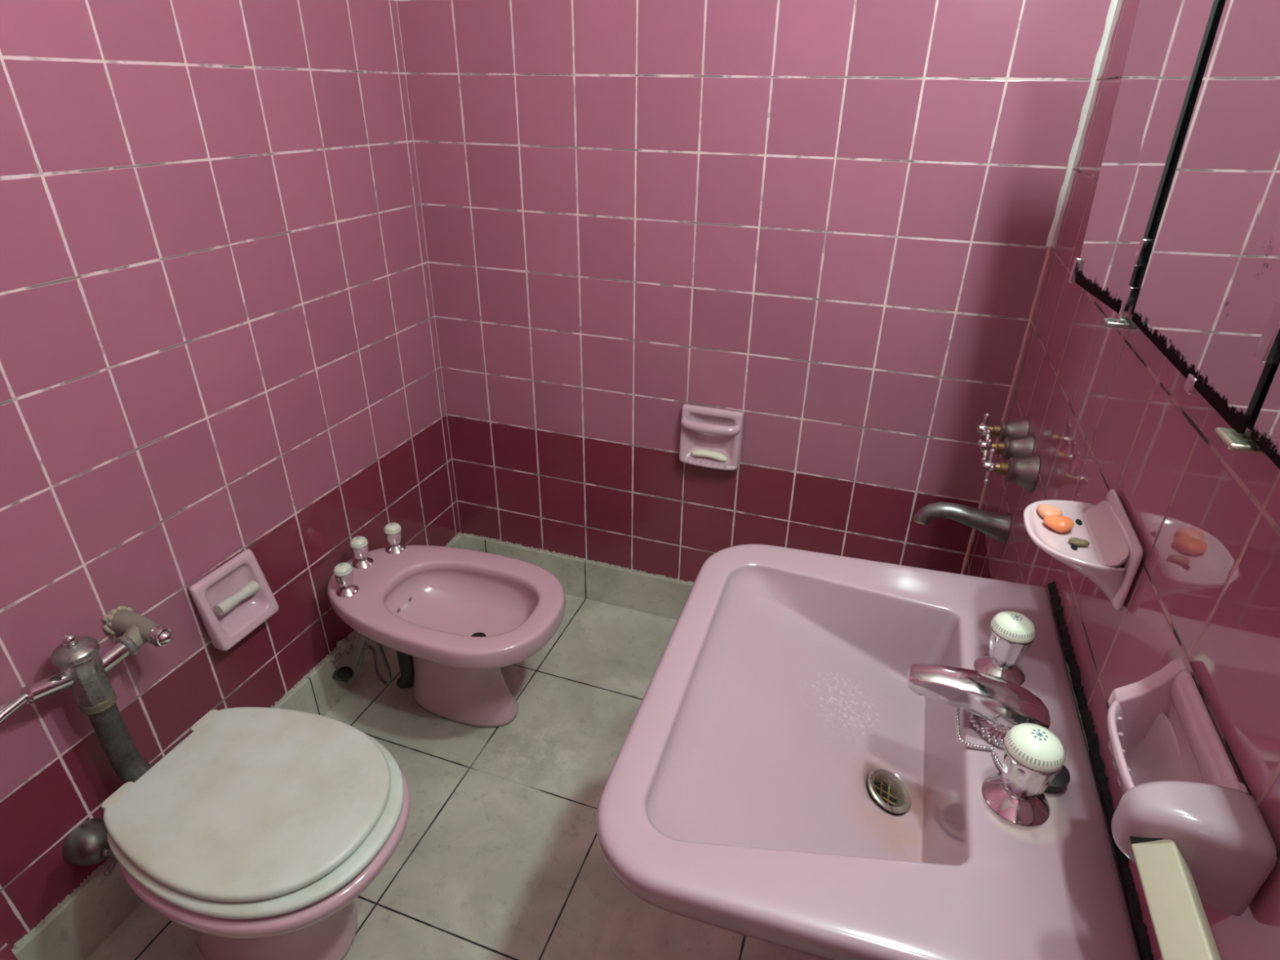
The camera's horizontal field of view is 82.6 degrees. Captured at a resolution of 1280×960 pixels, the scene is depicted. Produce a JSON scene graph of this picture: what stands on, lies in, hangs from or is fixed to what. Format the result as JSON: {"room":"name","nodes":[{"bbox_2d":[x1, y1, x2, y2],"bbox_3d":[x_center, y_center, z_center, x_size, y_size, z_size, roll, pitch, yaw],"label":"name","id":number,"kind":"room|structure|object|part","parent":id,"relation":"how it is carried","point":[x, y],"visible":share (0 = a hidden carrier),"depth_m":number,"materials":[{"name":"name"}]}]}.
{"room":"bathroom","nodes":[
{"label":"bathroom","id":0,"kind":"room"},
{"bbox_2d":[0,933,17,959],"bbox_3d":[-1.127,0.029,0.391,0.097,2.420,0.718,10,30,17],"label":"wall","id":1,"kind":"structure","parent":0,"point":[6,953],"depth_m":1.12,"materials":[{"name":"tile"}]},
{"bbox_2d":[0,0,460,949],"bbox_3d":[-0.982,-0.303,1.016,0.100,2.420,2.150,10,30,17],"label":"wall","id":2,"kind":"structure","parent":0,"point":[219,340],"depth_m":1.35,"materials":[{"name":"tile"}]},
{"bbox_2d":[0,605,173,783],"bbox_3d":[-0.892,0.407,1.227,0.136,0.349,0.328,3,28,4],"label":"valve","id":3,"kind":"object","parent":2,"relation":"attached to","point":[82,666],"visible":0.98,"depth_m":1.22,"materials":[{"name":"silver metal"}]},
{"bbox_3d":[-0.951,0.359,1.077,0.017,0.028,0.099,9,29,14],"label":"lever","id":4,"kind":"part","parent":3,"relation":"part of","materials":[{"name":"silver metal"}]},
{"bbox_3d":[-0.910,0.255,1.163,0.022,0.021,0.022,10,30,17],"label":"cap knob","id":5,"kind":"part","parent":3,"relation":"part of","materials":[{"name":"silver metal"}]},
{"bbox_3d":[-0.895,0.299,1.238,0.029,0.033,0.057,10,30,17],"label":"supply arm","id":6,"kind":"part","parent":3,"relation":"part of","materials":[{"name":"silver metal"}]},
{"bbox_2d":[62,817,118,876],"bbox_3d":[-0.960,0.662,1.307,0.098,0.078,0.078,10,30,17],"label":"shutoff valve","id":7,"kind":"object","parent":2,"relation":"attached to","point":[87,844],"visible":0.65,"depth_m":1.29,"materials":[{"name":"silver metal"}]},
{"bbox_3d":[-0.945,0.664,1.303,0.032,0.024,0.024,10,30,17],"label":"stem","id":8,"kind":"part","parent":7,"relation":"part of","materials":[{"name":"silver metal"}]},
{"bbox_3d":[-0.926,0.668,1.297,0.025,0.065,0.065,10,30,17],"label":"cross handle","id":9,"kind":"part","parent":7,"relation":"part of","materials":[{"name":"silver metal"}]},
{"bbox_2d":[188,548,279,650],"bbox_3d":[-0.843,0.248,1.520,0.055,0.153,0.153,10,30,17],"label":"toilet paper holder","id":10,"kind":"object","parent":2,"relation":"attached to","point":[236,597],"visible":1,"depth_m":1.52,"materials":[{"name":"pink ceramic"}]},
{"bbox_2d":[11,532,463,959],"bbox_3d":[-0.824,0.553,1.837,0.012,0.140,1.430,10,30,17],"label":"baseboard","id":11,"kind":"structure","parent":2,"relation":"attached to","point":[77,929],"depth_m":1.37,"materials":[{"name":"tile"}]},
{"bbox_2d":[332,666,353,682],"bbox_3d":[-0.766,0.504,1.883,0.053,0.037,0.042,10,30,17],"label":"supply valve","id":12,"kind":"object","parent":2,"relation":"attached to","point":[343,673],"visible":1,"depth_m":1.87,"materials":[{"name":"black metal"}]},
{"bbox_2d":[330,632,360,666],"bbox_3d":[-0.770,0.439,1.902,0.030,0.064,0.108,10,30,17],"label":"trim","id":13,"kind":"structure","parent":2,"relation":"attached to","point":[344,645],"depth_m":1.90,"materials":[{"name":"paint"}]},
{"bbox_2d":[86,594,791,959],"bbox_3d":[-0.236,0.944,1.377,1.720,0.100,2.350,10,30,17],"label":"floor","id":14,"kind":"structure","parent":0,"point":[498,855],"depth_m":1.60,"materials":[{"name":"tile"}]},
{"bbox_2d":[101,706,409,959],"bbox_3d":[-0.620,0.687,1.273,0.484,0.440,0.365,10,30,17],"label":"toilet","id":15,"kind":"object","parent":14,"relation":"on","point":[259,833],"visible":1,"depth_m":1.13,"materials":[{"name":"white plastic"}]},
{"bbox_2d":[327,522,565,727],"bbox_3d":[-0.471,0.397,1.789,0.600,0.470,0.368,10,30,17],"label":"bidet","id":16,"kind":"object","parent":14,"relation":"on","point":[452,617],"visible":1,"depth_m":1.78,"materials":[{"name":"pink ceramic"}]},
{"bbox_3d":[-0.682,0.231,1.686,0.042,0.050,0.042,10,30,17],"label":"tap handle","id":17,"kind":"part","parent":16,"relation":"part of","materials":[{"name":"silver metal"}]},
{"bbox_3d":[-0.684,0.178,1.786,0.042,0.050,0.042,10,30,17],"label":"tap handle","id":18,"kind":"part","parent":16,"relation":"part of","materials":[{"name":"silver metal"}]},
{"bbox_3d":[-0.622,0.148,1.843,0.042,0.050,0.042,10,30,17],"label":"tap handle","id":19,"kind":"part","parent":16,"relation":"part of","materials":[{"name":"silver metal"}]},
{"bbox_2d":[595,543,1141,959],"bbox_3d":[0.257,0.568,1.028,0.502,0.905,0.623,10,30,17],"label":"sink","id":20,"kind":"object","parent":14,"relation":"on","point":[791,770],"visible":1,"depth_m":0.80,"materials":[{"name":"ceramic"}]},
{"bbox_3d":[0.370,0.238,0.801,0.146,0.049,0.046,10,30,17],"label":"spout","id":21,"kind":"part","parent":20,"relation":"part of","materials":[{"name":"silver metal"}]},
{"bbox_3d":[0.408,0.268,0.802,0.060,0.024,0.047,10,30,17],"label":"spout","id":22,"kind":"part","parent":20,"relation":"part of","materials":[{"name":"silver metal"}]},
{"bbox_3d":[0.439,0.202,0.874,0.048,0.057,0.048,10,30,17],"label":"tap handle","id":23,"kind":"part","parent":20,"relation":"part of","materials":[{"name":"silver metal"}]},
{"bbox_2d":[955,706,1070,792],"bbox_3d":[0.395,0.273,0.780,0.110,0.031,0.108,10,30,17],"label":"plug","id":24,"kind":"object","parent":20,"relation":"on","point":[1062,779],"visible":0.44,"depth_m":0.78,"materials":[{"name":"silver metal"}]},
{"bbox_3d":[0.391,0.270,0.788,0.095,0.029,0.095,10,30,17],"label":"chain","id":25,"kind":"part","parent":24,"relation":"part of","materials":[{"name":"silver metal"}]},
{"bbox_3d":[0.375,0.285,0.710,0.052,0.062,0.052,10,30,17],"label":"tap handle","id":26,"kind":"part","parent":20,"relation":"part of","materials":[{"name":"silver metal"}]},
{"bbox_2d":[395,0,1111,582],"bbox_3d":[0.157,-0.662,1.720,1.720,2.420,0.100,10,30,17],"label":"wall","id":27,"kind":"structure","parent":0,"point":[827,224],"depth_m":1.71,"materials":[{"name":"tile"}]},
{"bbox_2d":[462,533,693,620],"bbox_3d":[0.117,0.366,2.212,1.483,0.140,0.012,10,30,17],"label":"baseboard","id":28,"kind":"structure","parent":27,"relation":"attached to","point":[629,589],"depth_m":2.27,"materials":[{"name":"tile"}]},
{"bbox_2d":[679,404,743,470],"bbox_3d":[0.182,-0.109,1.903,0.163,0.159,0.063,10,30,17],"label":"soap holder","id":29,"kind":"object","parent":27,"relation":"attached to","point":[716,429],"visible":0.98,"depth_m":1.91,"materials":[{"name":"pink ceramic"}]},
{"bbox_2d":[691,448,727,461],"bbox_3d":[0.183,-0.067,1.924,0.099,0.024,0.026,10,30,17],"label":"soap bar","id":30,"kind":"object","parent":29,"relation":"in","point":[717,455],"visible":1,"depth_m":1.91,"materials":[{"name":"white wax"}]},
{"bbox_2d":[960,246,1050,574],"bbox_3d":[0.827,-0.015,1.731,0.005,1.045,0.004,10,30,17],"label":"trim","id":31,"kind":"structure","parent":27,"relation":"attached to","point":[1048,247],"depth_m":1.60,"materials":[{"name":"pink tile"}]},
{"bbox_2d":[1045,0,1117,247],"bbox_3d":[0.839,-1.027,1.188,0.010,1.253,0.008,10,30,17],"label":"trim","id":32,"kind":"structure","parent":27,"relation":"attached to","point":[1113,6],"depth_m":1.37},
{"bbox_2d":[962,0,1279,959],"bbox_3d":[0.524,-0.022,0.532,0.100,2.420,2.200,10,29,16],"label":"wall","id":33,"kind":"structure","parent":0,"point":[1104,407],"depth_m":0.76,"materials":[{"name":"tile"}]},
{"bbox_2d":[913,502,1011,543],"bbox_3d":[0.637,0.079,1.451,0.172,0.065,0.062,10,30,17],"label":"spout","id":34,"kind":"object","parent":33,"relation":"attached to","point":[997,526],"visible":1,"depth_m":1.43,"materials":[{"name":"silver metal"}]},
{"bbox_2d":[977,413,1028,444],"bbox_3d":[0.708,-0.096,1.433,0.085,0.067,0.067,10,30,17],"label":"tap","id":35,"kind":"object","parent":33,"relation":"attached to","point":[1020,428],"visible":0.81,"depth_m":1.41,"materials":[{"name":"silver metal"}]},
{"bbox_3d":[0.679,-0.101,1.442,0.022,0.066,0.066,10,30,17],"label":"cross handle","id":36,"kind":"part","parent":35,"relation":"part of","materials":[{"name":"silver metal"}]},
{"bbox_3d":[0.695,-0.098,1.437,0.026,0.023,0.023,10,30,17],"label":"stem","id":37,"kind":"part","parent":35,"relation":"part of","materials":[{"name":"gold metal"}]},
{"bbox_2d":[979,429,1034,462],"bbox_3d":[0.682,-0.059,1.365,0.085,0.067,0.067,10,30,17],"label":"tap","id":38,"kind":"object","parent":33,"relation":"attached to","point":[1022,446],"visible":0.94,"depth_m":1.35,"materials":[{"name":"silver metal"}]},
{"bbox_3d":[0.652,-0.064,1.375,0.022,0.054,0.054,10,30,17],"label":"cross handle","id":39,"kind":"part","parent":38,"relation":"part of","materials":[{"name":"silver metal"}]},
{"bbox_3d":[0.669,-0.061,1.369,0.026,0.023,0.023,10,30,17],"label":"stem","id":40,"kind":"part","parent":38,"relation":"part of","materials":[{"name":"gold metal"}]},
{"bbox_2d":[982,448,1039,491],"bbox_3d":[0.653,-0.019,1.295,0.085,0.067,0.067,10,30,17],"label":"tap","id":41,"kind":"object","parent":33,"relation":"attached to","point":[1024,472],"visible":1,"depth_m":1.27,"materials":[{"name":"silver metal"}]},
{"bbox_3d":[0.624,-0.025,1.304,0.022,0.064,0.064,10,30,17],"label":"cross handle","id":42,"kind":"part","parent":41,"relation":"part of","materials":[{"name":"silver metal"}]},
{"bbox_3d":[0.640,-0.021,1.299,0.026,0.023,0.023,10,30,17],"label":"stem","id":43,"kind":"part","parent":41,"relation":"part of","materials":[{"name":"gold metal"}]},
{"bbox_2d":[1022,488,1143,611],"bbox_3d":[0.490,0.068,0.832,0.101,0.082,0.149,10,30,17],"label":"soap dish","id":44,"kind":"object","parent":33,"relation":"attached to","point":[1112,560],"visible":0.96,"depth_m":0.80,"materials":[{"name":"pink ceramic"}]},
{"bbox_2d":[1036,503,1062,517],"bbox_3d":[0.482,0.038,0.858,0.027,0.015,0.027,10,30,17],"label":"soap piece","id":45,"kind":"object","parent":44,"relation":"on","point":[1044,510],"visible":0.84,"depth_m":0.85,"materials":[{"name":"orange wax"}]},
{"bbox_2d":[1043,515,1074,533],"bbox_3d":[0.480,0.050,0.835,0.031,0.016,0.026,10,30,17],"label":"soap piece","id":46,"kind":"object","parent":44,"relation":"on","point":[1061,524],"visible":1,"depth_m":0.83,"materials":[{"name":"orange wax"}]},
{"bbox_2d":[1068,537,1089,546],"bbox_3d":[0.487,0.069,0.808,0.021,0.008,0.013,10,30,17],"label":"soap piece","id":47,"kind":"object","parent":44,"relation":"on","point":[1075,541],"visible":1,"depth_m":0.80,"materials":[{"name":"green wax"}]},
{"bbox_3d":[0.532,0.075,0.818,0.011,0.080,0.150,10,30,17],"label":"plate","id":48,"kind":"part","parent":44,"relation":"part of","materials":[{"name":"pink ceramic"}]},
{"bbox_2d":[1047,581,1153,959],"bbox_3d":[0.491,0.287,0.796,0.008,0.027,0.606,10,29,16],"label":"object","id":49,"kind":"structure","parent":33,"relation":"attached to","point":[1131,895],"depth_m":0.76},
{"bbox_2d":[1068,0,1279,469],"bbox_3d":[0.469,-0.292,0.511,0.085,0.486,0.888,10,30,17],"label":"mirror","id":50,"kind":"object","parent":33,"relation":"attached to","point":[1182,238],"visible":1,"depth_m":0.65,"materials":[{"name":"mirror"}]},
{"bbox_2d":[1106,657,1248,795],"bbox_3d":[0.413,0.246,0.597,0.055,0.151,0.151,10,30,17],"label":"soap tray","id":51,"kind":"object","parent":33,"relation":"attached to","point":[1161,727],"visible":0.54,"depth_m":0.61,"materials":[{"name":"pink ceramic"}]},
{"bbox_3d":[0.434,0.198,0.564,0.011,0.035,0.146,10,30,17],"label":"rail","id":52,"kind":"part","parent":51,"relation":"part of","materials":[{"name":"pink ceramic"}]},
{"bbox_2d":[1111,780,1276,959],"bbox_3d":[0.292,0.349,0.298,0.083,0.072,0.533,10,30,17],"label":"towel bar","id":53,"kind":"object","parent":33,"relation":"attached to","point":[1190,844],"visible":1,"depth_m":0.47,"materials":[{"name":"ceramic"}]},
{"bbox_2d":[1128,835,1163,844],"bbox_3d":[0.351,0.248,0.490,0.040,0.040,0.010,10,30,17],"label":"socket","id":54,"kind":"object","parent":53,"relation":"attached to","point":[1132,839],"depth_m":0.49,"materials":[{"name":"plastic"}]}
]}

